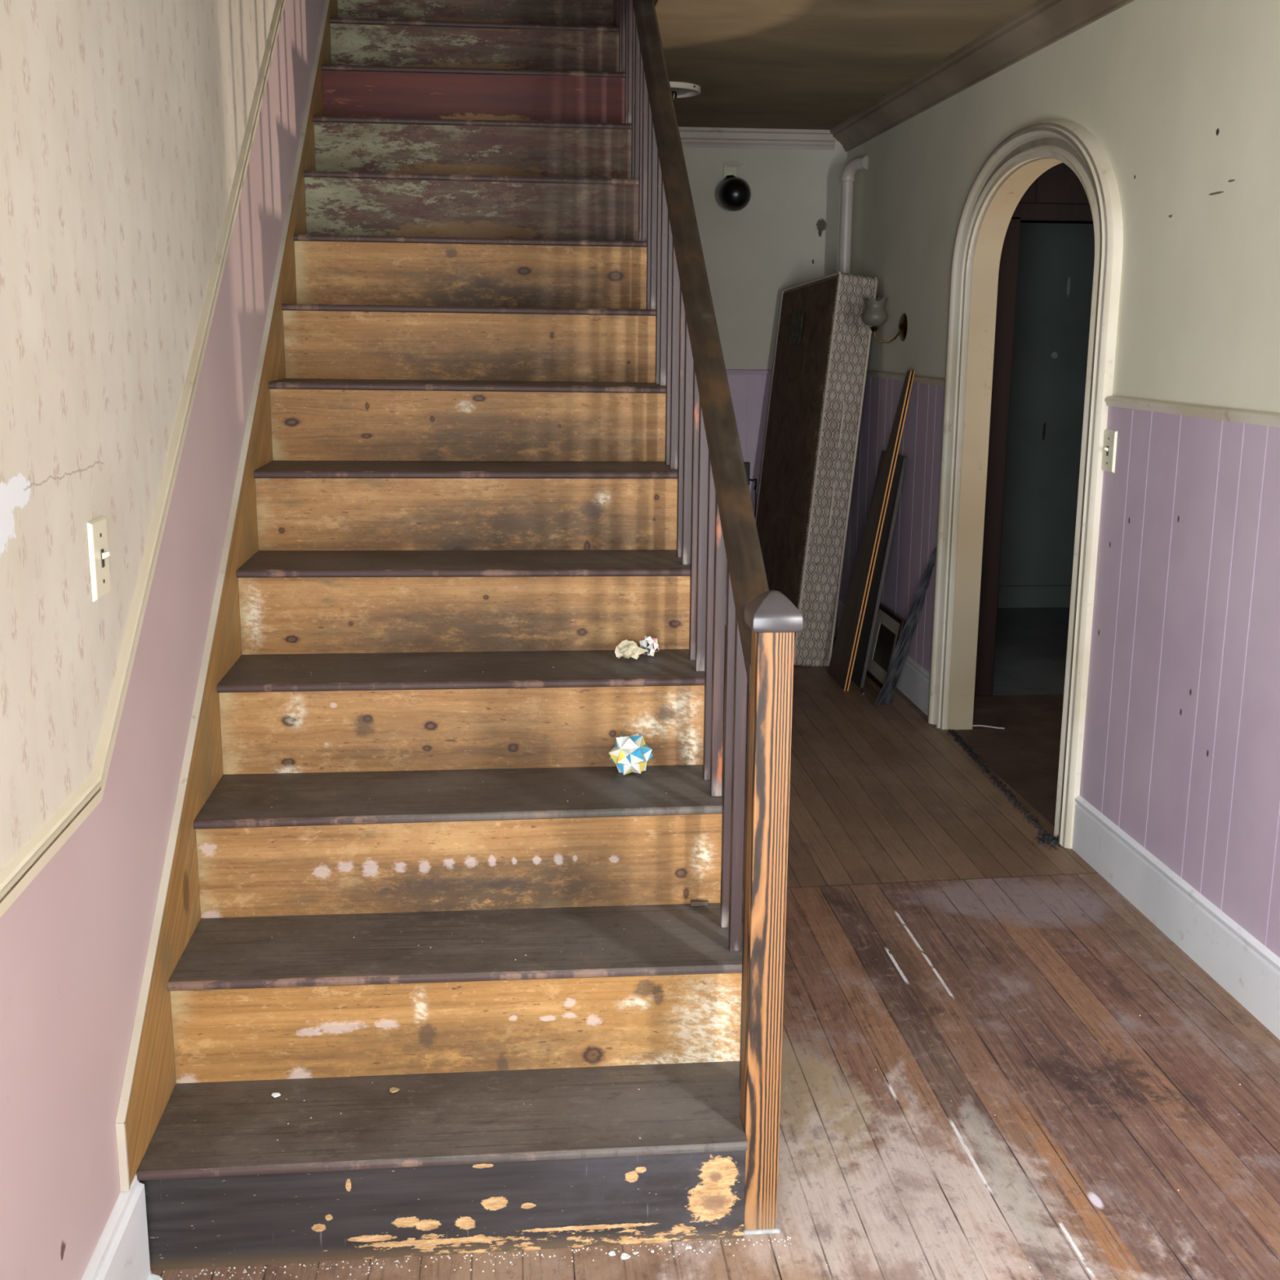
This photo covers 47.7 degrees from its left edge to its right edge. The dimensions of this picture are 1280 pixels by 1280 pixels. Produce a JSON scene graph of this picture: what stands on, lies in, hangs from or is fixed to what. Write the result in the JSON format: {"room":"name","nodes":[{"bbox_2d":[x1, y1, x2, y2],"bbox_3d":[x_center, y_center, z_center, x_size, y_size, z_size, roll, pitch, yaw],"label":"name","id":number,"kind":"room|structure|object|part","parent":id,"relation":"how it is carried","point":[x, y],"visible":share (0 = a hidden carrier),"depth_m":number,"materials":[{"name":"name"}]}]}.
{"room":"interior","nodes":[
{"label":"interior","id":0,"kind":"room"},
{"bbox_2d":[0,0,325,1279],"bbox_3d":[-0.995,-1.783,3.568,0.120,5.100,8.300,-1,12,-5],"label":"wall","id":1,"kind":"structure","parent":0,"point":[123,123],"depth_m":2.11,"materials":[{"name":"pink paint"}]},
{"bbox_2d":[86,515,111,602],"bbox_3d":[-0.776,-0.118,2.098,0.019,0.115,0.081,-1,12,-5],"label":"light switch","id":2,"kind":"object","parent":1,"relation":"attached to","point":[97,537],"visible":1,"depth_m":2.08,"materials":[{"name":"beige plastic"}]},
{"bbox_2d":[81,1173,151,1279],"bbox_3d":[-0.677,1.149,1.142,0.020,0.182,2.296,-1,12,-5],"label":"baseboard","id":3,"kind":"structure","parent":1,"relation":"attached to","point":[122,1251],"depth_m":2.15,"materials":[{"name":"white wood"}]},
{"bbox_2d":[0,0,285,917],"bbox_3d":[-0.921,-2.189,3.443,0.014,4.159,8.212,-1,12,-5],"label":"trim","id":4,"kind":"structure","parent":1,"relation":"attached to","point":[18,874],"depth_m":2.32,"materials":[{"name":"beige wood"}]},
{"bbox_2d":[150,607,1279,1279],"bbox_3d":[1.171,0.700,4.040,4.800,0.120,7.800,-1,12,-5],"label":"floor","id":5,"kind":"structure","parent":0,"point":[908,870],"depth_m":3.00,"materials":[{"name":"brown wood"}]},
{"bbox_2d":[147,1273,162,1279],"bbox_3d":[-0.762,0.999,2.265,0.028,0.003,0.024,7,13,26],"label":"flake","id":6,"kind":"object","parent":5,"relation":"on","point":[152,1277],"visible":0.79,"depth_m":2.27,"materials":[{"name":"white paint"}]},
{"bbox_2d":[115,0,747,1271],"bbox_3d":[-0.533,-1.134,4.846,1.010,3.105,5.962,-1,12,-5],"label":"staircase","id":7,"kind":"structure","parent":5,"relation":"on","point":[452,459],"depth_m":2.94,"materials":[{"name":"brown wood"}]},
{"bbox_2d":[271,1093,280,1097],"bbox_3d":[-0.618,0.771,2.459,0.013,0.003,0.012,9,15,35],"label":"flake","id":8,"kind":"object","parent":7,"relation":"on","point":[274,1095],"visible":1,"depth_m":2.46,"materials":[{"name":"white paint"}]},
{"bbox_2d":[389,1087,399,1093],"bbox_3d":[-0.419,0.769,2.476,0.017,0.002,0.017,-1,12,-5],"label":"flake","id":9,"kind":"object","parent":7,"relation":"on","point":[392,1090],"visible":1,"depth_m":2.48,"materials":[{"name":"beige paint"}]},
{"bbox_2d":[608,733,653,774],"bbox_3d":[-0.019,0.232,2.943,0.092,0.082,0.090,-1,12,-5],"label":"ball","id":10,"kind":"object","parent":7,"relation":"on","point":[631,753],"visible":1,"depth_m":2.92,"materials":[{"name":"white paper"}]},
{"bbox_2d":[614,640,648,659],"bbox_3d":[-0.018,0.021,3.107,0.074,0.045,0.051,-1,12,-5],"label":"paper ball","id":11,"kind":"object","parent":7,"relation":"on","point":[627,649],"visible":1,"depth_m":3.10,"materials":[{"name":"beige paper"}]},
{"bbox_2d":[639,635,659,656],"bbox_3d":[0.020,0.013,3.146,0.047,0.047,0.039,4,13,18],"label":"ball","id":12,"kind":"object","parent":7,"relation":"on","point":[649,643],"visible":0.86,"depth_m":3.13,"materials":[{"name":"white paper"}]},
{"bbox_2d":[613,0,768,1089],"bbox_3d":[0.018,-1.357,4.105,0.053,3.494,4.212,-1,12,-5],"label":"balustrade","id":13,"kind":"object","parent":7,"relation":"on","point":[716,522],"visible":0.81,"depth_m":2.97,"materials":[{"name":"brown wood"}]},
{"bbox_3d":[0.021,-1.708,4.030,0.053,2.776,4.212,-1,12,-5],"label":"handrail","id":14,"kind":"part","parent":13,"relation":"part of","materials":[{"name":"brown wood"}]},
{"bbox_2d":[690,900,708,906],"bbox_3d":[0.114,0.506,2.791,0.034,0.010,0.010,-1,12,-8],"label":"scrap","id":15,"kind":"object","parent":7,"relation":"on","point":[693,903],"visible":1,"depth_m":2.79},
{"bbox_2d":[608,1250,615,1256],"bbox_3d":[-0.045,0.989,2.338,0.012,0.003,0.011,-1,12,-5],"label":"flake","id":16,"kind":"object","parent":5,"relation":"on","point":[611,1253],"visible":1,"depth_m":2.34,"materials":[{"name":"white paint"}]},
{"bbox_2d":[620,1253,630,1259],"bbox_3d":[-0.023,0.991,2.331,0.017,0.003,0.013,-1,12,-5],"label":"flake","id":17,"kind":"object","parent":5,"relation":"on","point":[624,1255],"visible":1,"depth_m":2.33,"materials":[{"name":"white paint"}]},
{"bbox_2d":[150,656,1240,1279],"bbox_3d":[0.216,0.498,2.825,2.082,0.766,1.676,-1,12,-5],"label":"plaster grit","id":18,"kind":"object","parent":5,"relation":"on","point":[743,1239],"visible":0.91,"depth_m":2.33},
{"bbox_2d":[739,590,803,1235],"bbox_3d":[0.200,0.450,2.313,0.077,1.074,0.084,-1,12,-5],"label":"newel post","id":19,"kind":"object","parent":5,"relation":"on","point":[773,620],"visible":0.92,"depth_m":2.28,"materials":[{"name":"brown wood"}]},
{"bbox_2d":[755,271,877,666],"bbox_3d":[0.767,-0.778,6.725,0.394,1.789,0.875,-3,12,-14],"label":"mattress","id":20,"kind":"object","parent":5,"relation":"on","point":[823,340],"visible":0.82,"depth_m":6.43,"materials":[{"name":"fabric"}]},
{"bbox_3d":[0.841,-0.587,6.368,0.010,0.204,0.024,5,6,-15],"label":"handle","id":21,"kind":"part","parent":20,"relation":"part of","materials":[{"name":"fabric"}]},
{"bbox_3d":[0.880,-0.943,6.331,0.010,0.204,0.024,5,6,-15],"label":"handle","id":22,"kind":"part","parent":20,"relation":"part of","materials":[{"name":"fabric"}]},
{"bbox_2d":[826,370,911,690],"bbox_3d":[0.952,-0.465,6.063,0.226,1.312,0.330,-1,12,-5],"label":"leaning board","id":23,"kind":"object","parent":5,"relation":"on","point":[838,668],"visible":1,"depth_m":6.01,"materials":[{"name":"brown wood"}]},
{"bbox_2d":[850,450,906,688],"bbox_3d":[0.985,-0.309,6.168,0.157,0.966,0.400,-1,12,-5],"label":"wooden board","id":24,"kind":"object","parent":5,"relation":"on","point":[864,648],"visible":0.5,"depth_m":6.03,"materials":[{"name":"brown wood"}]},
{"bbox_2d":[845,370,915,691],"bbox_3d":[0.965,-0.461,6.045,0.226,1.312,0.300,-1,12,-5],"label":"leaning board","id":25,"kind":"object","parent":5,"relation":"on","point":[913,371],"visible":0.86,"depth_m":5.90,"materials":[{"name":"brown wood"}]},
{"bbox_2d":[866,603,905,688],"bbox_3d":[1.033,0.031,6.142,0.067,0.308,0.400,-1,12,-5],"label":"framed picture","id":26,"kind":"object","parent":5,"relation":"on","point":[889,626],"visible":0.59,"depth_m":6.15},
{"bbox_2d":[872,622,895,672],"bbox_3d":[1.037,0.032,6.143,0.004,0.174,0.264,9,11,-7],"label":"print","id":27,"kind":"object","parent":26,"relation":"attached to","point":[884,644],"depth_m":6.15},
{"bbox_2d":[873,551,933,705],"bbox_3d":[1.029,-0.037,5.654,0.237,0.638,0.025,10,15,38],"label":"metal strip","id":28,"kind":"object","parent":5,"relation":"on","point":[900,640],"visible":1,"depth_m":5.67,"materials":[{"name":"grey metal"}]},
{"bbox_2d":[880,586,926,702],"bbox_3d":[1.029,0.021,5.699,0.020,0.497,0.205,-10,16,-40],"label":"metal strip","id":29,"kind":"object","parent":5,"relation":"on","point":[923,591],"visible":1,"depth_m":5.61,"materials":[{"name":"grey metal"}]},
{"bbox_2d":[878,563,934,705],"bbox_3d":[1.039,-0.019,5.666,0.221,0.597,0.022,10,15,39],"label":"metal strip","id":30,"kind":"object","parent":5,"relation":"on","point":[907,629],"visible":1,"depth_m":5.71,"materials":[{"name":"grey metal"}]},
{"bbox_2d":[881,547,936,705],"bbox_3d":[1.050,-0.045,5.655,0.022,0.658,0.239,-9,16,-39],"label":"metal strip","id":31,"kind":"object","parent":5,"relation":"on","point":[884,699],"visible":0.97,"depth_m":5.64,"materials":[{"name":"grey metal"}]},
{"bbox_2d":[885,570,932,703],"bbox_3d":[1.051,-0.007,5.692,0.024,0.569,0.198,-9,16,-39],"label":"metal strip","id":32,"kind":"object","parent":5,"relation":"on","point":[904,652],"visible":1,"depth_m":5.73,"materials":[{"name":"grey metal"}]},
{"bbox_2d":[888,582,929,702],"bbox_3d":[1.060,0.013,5.705,0.024,0.521,0.181,-7,14,-32],"label":"metal strip","id":33,"kind":"object","parent":5,"relation":"on","point":[919,610],"visible":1,"depth_m":5.72,"materials":[{"name":"grey metal"}]},
{"bbox_2d":[972,724,1004,728],"bbox_3d":[1.303,0.327,5.471,0.142,0.013,0.030,4,13,18],"label":"string","id":34,"kind":"object","parent":5,"relation":"on","point":[972,725],"visible":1,"depth_m":5.47,"materials":[{"name":"white fabric"}]},
{"bbox_2d":[946,728,1062,849],"bbox_3d":[1.204,0.445,4.913,0.131,0.013,1.484,0,12,-1],"label":"carpet fluff","id":35,"kind":"object","parent":5,"relation":"on","point":[1045,837],"visible":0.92,"depth_m":4.66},
{"bbox_2d":[682,140,847,593],"bbox_3d":[0.421,-1.241,7.196,1.305,2.550,0.129,-1,12,-5],"label":"wall","id":36,"kind":"structure","parent":0,"point":[787,234],"depth_m":7.01,"materials":[{"name":"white paint"}]},
{"bbox_2d":[724,593,726,625],"bbox_3d":[0.363,-0.158,7.354,1.193,0.164,0.022,-1,12,-5],"label":"baseboard","id":37,"kind":"structure","parent":36,"relation":"attached to","point":[726,593],"depth_m":7.35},
{"bbox_2d":[718,166,751,211],"bbox_3d":[0.451,-2.141,6.866,0.154,0.212,0.170,5,13,21],"label":"wall lamp","id":38,"kind":"object","parent":36,"relation":"attached to","point":[735,193],"visible":1,"depth_m":6.82,"materials":[{"name":"metal"}]},
{"bbox_3d":[0.432,-2.227,6.926,0.064,0.070,0.006,-1,12,-5],"label":"mounting plate","id":39,"kind":"part","parent":38,"relation":"part of","materials":[{"name":"metal"}]},
{"bbox_2d":[725,368,773,375],"bbox_3d":[0.383,-1.314,7.107,1.215,0.027,0.018,-1,12,-5],"label":"trim","id":40,"kind":"structure","parent":36,"relation":"attached to","point":[729,371],"depth_m":7.12,"materials":[{"name":"purple paint"}]},
{"bbox_2d":[743,462,756,519],"bbox_3d":[0.543,-0.598,7.265,0.083,0.585,0.025,-1,12,-5],"label":"wall bracket","id":41,"kind":"object","parent":36,"relation":"attached to","point":[747,464],"visible":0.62,"depth_m":7.21,"materials":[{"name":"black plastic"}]},
{"bbox_3d":[0.578,-0.557,7.279,0.014,0.500,0.008,-9,15,-38],"label":"cord","id":42,"kind":"part","parent":41,"relation":"part of","materials":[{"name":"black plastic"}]},
{"bbox_2d":[678,126,835,150],"bbox_3d":[0.375,-2.381,6.871,1.120,0.086,0.040,-1,12,-5],"label":"trim","id":43,"kind":"structure","parent":36,"relation":"attached to","point":[695,137],"depth_m":6.88,"materials":[{"name":"grey paint"}]},
{"bbox_2d":[653,0,1037,129],"bbox_3d":[0.201,-1.774,3.212,2.455,0.250,7.390,-1,12,-5],"label":"ceiling","id":44,"kind":"structure","parent":0,"point":[806,64],"depth_m":4.93,"materials":[{"name":"beige paint"}]},
{"bbox_2d":[669,81,700,99],"bbox_3d":[0.102,-2.159,5.723,0.274,0.045,0.274,-1,12,-5],"label":"ceiling light","id":45,"kind":"object","parent":44,"relation":"attached to","point":[679,90],"visible":0.42,"depth_m":5.67,"materials":[{"name":"white ceramic"}]},
{"bbox_2d":[671,93,677,99],"bbox_3d":[0.133,-2.148,5.718,0.032,0.025,0.032,-1,12,-5],"label":"bulb socket","id":46,"kind":"object","parent":45,"relation":"attached to","point":[674,95],"depth_m":5.71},
{"bbox_2d":[998,222,1094,586],"bbox_3d":[2.328,-0.890,5.499,2.203,2.400,4.700,-1,12,-5],"label":"wall","id":47,"kind":"structure","parent":0,"point":[1055,261],"depth_m":7.68,"materials":[{"name":"paint"}]},
{"bbox_2d":[997,585,1071,608],"bbox_3d":[2.076,-0.235,7.885,2.100,0.120,0.020,-1,12,-5],"label":"baseboard","id":48,"kind":"structure","parent":47,"relation":"attached to","point":[1023,596],"depth_m":7.88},
{"bbox_2d":[1018,162,1092,223],"bbox_3d":[2.248,-0.964,5.841,2.105,2.400,0.108,-1,12,-5],"label":"wall","id":49,"kind":"structure","parent":0,"point":[1059,184],"depth_m":5.56,"materials":[{"name":"brown paint"}]},
{"bbox_2d":[973,202,1093,696],"bbox_3d":[1.873,-0.740,5.854,1.010,1.950,0.130,-1,12,-5],"label":"trim","id":50,"kind":"structure","parent":49,"relation":"attached to","point":[1024,211],"depth_m":5.72,"materials":[{"name":"brown wood"}]},
{"bbox_2d":[838,0,1279,957],"bbox_3d":[1.350,-0.467,3.596,0.091,2.550,7.390,-1,12,-5],"label":"wall","id":51,"kind":"structure","parent":0,"point":[1181,98],"depth_m":3.59,"materials":[{"name":"purple paint"}]},
{"bbox_2d":[834,155,867,636],"bbox_3d":[0.976,-1.109,6.856,0.068,2.242,0.165,-8,15,-34],"label":"vent pipe","id":52,"kind":"object","parent":51,"relation":"attached to","point":[859,163],"visible":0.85,"depth_m":6.69,"materials":[{"name":"metal"}]},
{"bbox_2d":[837,599,929,715],"bbox_3d":[1.051,0.032,6.491,0.022,0.164,1.905,-1,12,-5],"label":"baseboard","id":53,"kind":"structure","parent":51,"relation":"attached to","point":[913,682],"depth_m":5.83,"materials":[{"name":"white wood"}]},
{"bbox_2d":[861,297,907,342],"bbox_3d":[1.002,-1.320,5.984,0.180,0.186,0.116,-1,12,-5],"label":"wall sconce","id":54,"kind":"object","parent":51,"relation":"attached to","point":[874,314],"visible":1,"depth_m":5.95,"materials":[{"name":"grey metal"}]},
{"bbox_3d":[0.968,-1.354,5.974,0.112,0.118,0.112,-1,12,-5],"label":"lamp shade","id":55,"kind":"part","parent":54,"relation":"part of","materials":[{"name":"white glass"}]},
{"bbox_3d":[1.021,-1.254,5.998,0.116,0.052,0.013,-1,12,-5],"label":"arm","id":56,"kind":"part","parent":54,"relation":"part of","materials":[{"name":"gold metal"}]},
{"bbox_2d":[829,0,1134,151],"bbox_3d":[1.274,-1.619,3.342,0.098,0.092,7.390,-1,12,-5],"label":"trim","id":57,"kind":"structure","parent":51,"relation":"attached to","point":[1042,24],"depth_m":4.86,"materials":[{"name":"paint"}]},
{"bbox_2d":[927,119,1123,848],"bbox_3d":[1.240,-0.566,4.679,0.140,2.090,1.420,-1,12,-5],"label":"door frame","id":58,"kind":"structure","parent":51,"relation":"in","point":[994,194],"depth_m":4.99,"materials":[{"name":"paint"}]},
{"bbox_2d":[866,369,1279,427],"bbox_3d":[1.302,-0.570,3.569,0.018,0.031,7.390,-1,12,-5],"label":"trim","id":59,"kind":"structure","parent":51,"relation":"attached to","point":[1265,419],"depth_m":3.51,"materials":[{"name":"paint"}]},
{"bbox_2d":[1101,429,1117,472],"bbox_3d":[1.265,-0.512,3.925,0.019,0.113,0.077,-1,12,-5],"label":"light switch","id":60,"kind":"object","parent":51,"relation":"attached to","point":[1109,446],"visible":1,"depth_m":3.92,"materials":[{"name":"beige plastic"}]},
{"bbox_2d":[1071,795,1279,1039],"bbox_3d":[1.441,0.948,2.205,0.022,0.164,4.075,-1,12,-5],"label":"baseboard","id":61,"kind":"structure","parent":51,"relation":"attached to","point":[1246,968],"depth_m":3.50,"materials":[{"name":"white wood"}]}
]}

